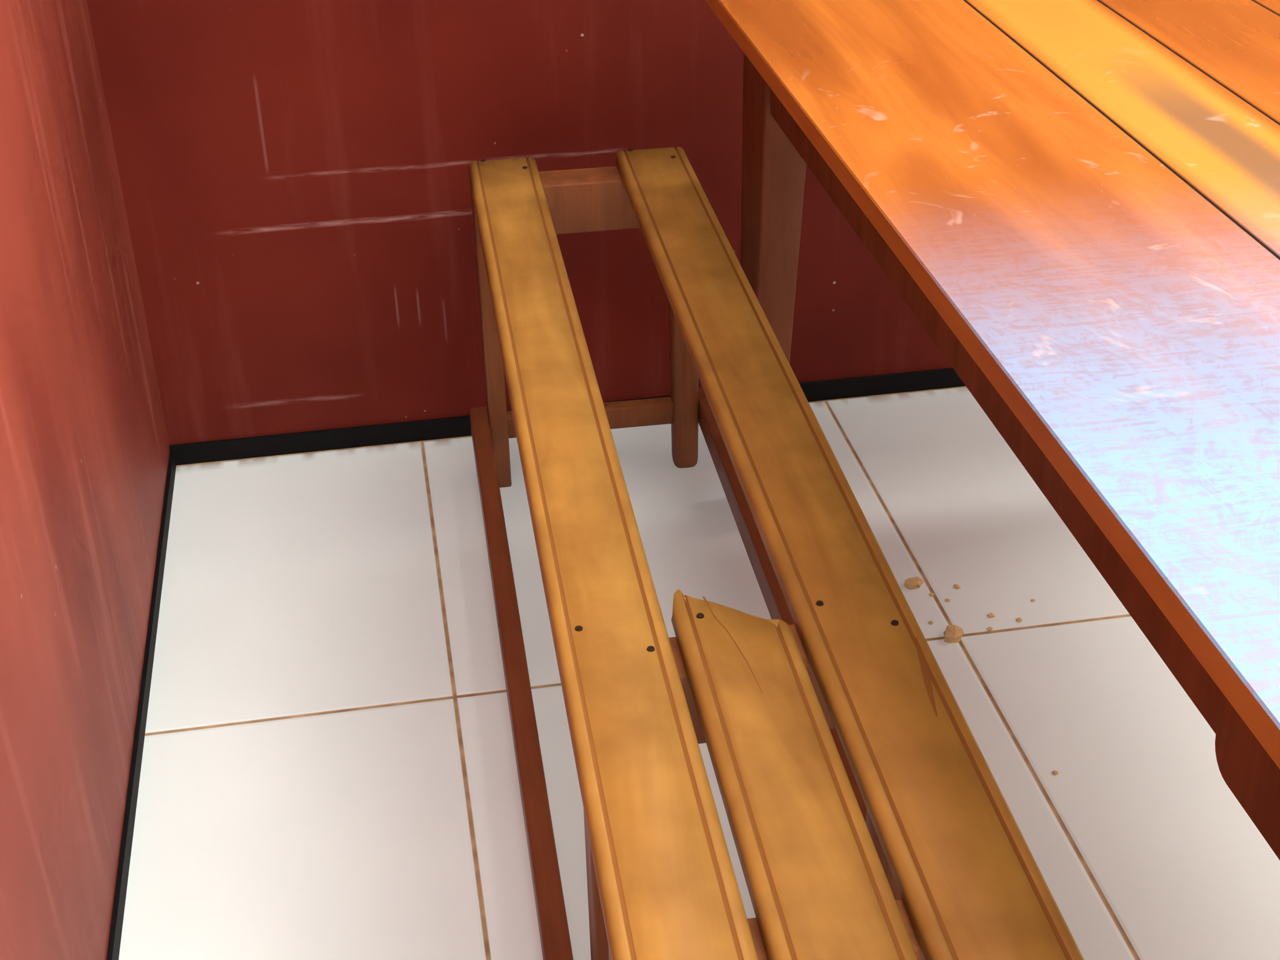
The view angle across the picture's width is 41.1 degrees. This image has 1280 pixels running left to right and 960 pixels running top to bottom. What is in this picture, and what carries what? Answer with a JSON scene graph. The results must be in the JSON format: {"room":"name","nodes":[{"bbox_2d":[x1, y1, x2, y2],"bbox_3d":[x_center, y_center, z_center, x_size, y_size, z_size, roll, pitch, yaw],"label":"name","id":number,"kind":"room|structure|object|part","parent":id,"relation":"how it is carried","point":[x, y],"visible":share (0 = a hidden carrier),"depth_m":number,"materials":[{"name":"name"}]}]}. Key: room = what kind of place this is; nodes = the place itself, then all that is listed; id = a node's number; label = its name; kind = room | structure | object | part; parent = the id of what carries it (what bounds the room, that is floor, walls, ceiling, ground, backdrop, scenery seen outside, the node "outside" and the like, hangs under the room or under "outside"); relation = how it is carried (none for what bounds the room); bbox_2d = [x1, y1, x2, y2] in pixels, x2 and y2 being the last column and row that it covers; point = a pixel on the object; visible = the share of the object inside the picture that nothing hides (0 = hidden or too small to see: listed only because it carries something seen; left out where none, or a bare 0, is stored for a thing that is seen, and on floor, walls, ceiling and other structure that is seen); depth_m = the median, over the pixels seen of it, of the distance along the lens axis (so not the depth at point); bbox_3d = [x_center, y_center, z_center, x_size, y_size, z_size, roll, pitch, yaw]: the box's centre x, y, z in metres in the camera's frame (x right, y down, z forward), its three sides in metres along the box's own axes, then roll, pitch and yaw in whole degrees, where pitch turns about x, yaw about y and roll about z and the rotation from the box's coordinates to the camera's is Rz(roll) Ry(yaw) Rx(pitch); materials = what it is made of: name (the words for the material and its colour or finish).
{"room":"dining room","nodes":[
{"label":"dining room","id":0,"kind":"room"},
{"bbox_2d":[0,0,170,959],"bbox_3d":[-0.323,0.099,-0.440,0.150,2.700,4.985,-6,32,-8],"label":"wall","id":1,"kind":"structure","parent":0,"point":[84,445],"depth_m":1.61,"materials":[{"name":"red paint"}]},
{"bbox_2d":[106,450,176,959],"bbox_3d":[-0.221,1.236,0.262,0.005,0.024,4.979,-6,32,-8],"label":"baseboard","id":2,"kind":"structure","parent":1,"relation":"attached to","point":[118,906],"depth_m":1.85,"materials":[{"name":"black paint"}]},
{"bbox_2d":[86,0,952,444],"bbox_3d":[1.381,-1.437,2.030,4.500,2.700,0.165,-6,32,-8],"label":"wall","id":3,"kind":"structure","parent":0,"point":[294,179],"depth_m":2.23,"materials":[{"name":"red paint"}]},
{"bbox_2d":[168,367,965,465],"bbox_3d":[1.420,-0.252,2.650,4.200,0.030,0.006,-6,32,-8],"label":"baseboard","id":4,"kind":"structure","parent":3,"relation":"attached to","point":[191,453],"depth_m":2.40,"materials":[{"name":"black paint"}]},
{"bbox_2d":[118,385,1279,959],"bbox_3d":[1.844,1.065,0.589,4.500,0.100,5.300,-6,32,-8],"label":"floor","id":5,"kind":"structure","parent":0,"point":[328,770],"depth_m":1.91,"materials":[{"name":"white tile"}]},
{"bbox_2d":[468,146,1084,959],"bbox_3d":[0.086,0.307,1.370,0.328,0.452,2.065,-5,31,-7],"label":"wooden bench","id":6,"kind":"object","parent":5,"relation":"on","point":[868,819],"visible":1,"depth_m":1.25,"materials":[{"name":"brown wood"}]},
{"bbox_3d":[-0.191,-0.170,2.216,0.025,0.399,0.046,-5,31,-7],"label":"leg","id":7,"kind":"part","parent":6,"relation":"part of","materials":[{"name":"brown wood"}]},
{"bbox_3d":[-0.062,0.443,1.429,0.024,0.038,2.060,-5,31,-7],"label":"rail","id":8,"kind":"part","parent":6,"relation":"part of","materials":[{"name":"brown wood"}]},
{"bbox_3d":[-0.029,0.331,1.384,0.025,0.399,0.046,-5,31,-7],"label":"leg","id":9,"kind":"part","parent":6,"relation":"part of","materials":[{"name":"brown wood"}]},
{"bbox_3d":[0.058,-0.194,2.247,0.040,0.399,0.040,-5,31,-7],"label":"leg","id":10,"kind":"part","parent":6,"relation":"part of","materials":[{"name":"brown wood"}]},
{"bbox_3d":[0.239,0.415,1.465,0.022,0.038,2.060,-5,31,-7],"label":"rail","id":11,"kind":"part","parent":6,"relation":"part of","materials":[{"name":"brown wood"}]},
{"bbox_3d":[0.206,0.309,1.413,0.040,0.399,0.040,-5,31,-7],"label":"leg","id":12,"kind":"part","parent":6,"relation":"part of","materials":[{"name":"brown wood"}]},
{"bbox_2d":[903,576,1058,775],"bbox_3d":[0.413,0.183,1.984,0.190,0.013,0.430,-17,35,-24],"label":"crumbs","id":13,"kind":"object","parent":5,"relation":"on","point":[953,633],"visible":0.92,"depth_m":2.01,"materials":[{"name":"brown food"}]},
{"bbox_2d":[704,0,1279,860],"bbox_3d":[0.630,0.154,1.305,0.901,0.760,2.050,-6,32,-8],"label":"dining table","id":14,"kind":"object","parent":5,"relation":"on","point":[1077,202],"visible":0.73,"depth_m":1.14,"materials":[{"name":"orange wood"}]},
{"bbox_3d":[0.163,-0.271,2.039,0.060,0.742,0.120,-6,32,-8],"label":"table leg","id":15,"kind":"part","parent":14,"relation":"part of","materials":[{"name":"brown wood"}]}
]}

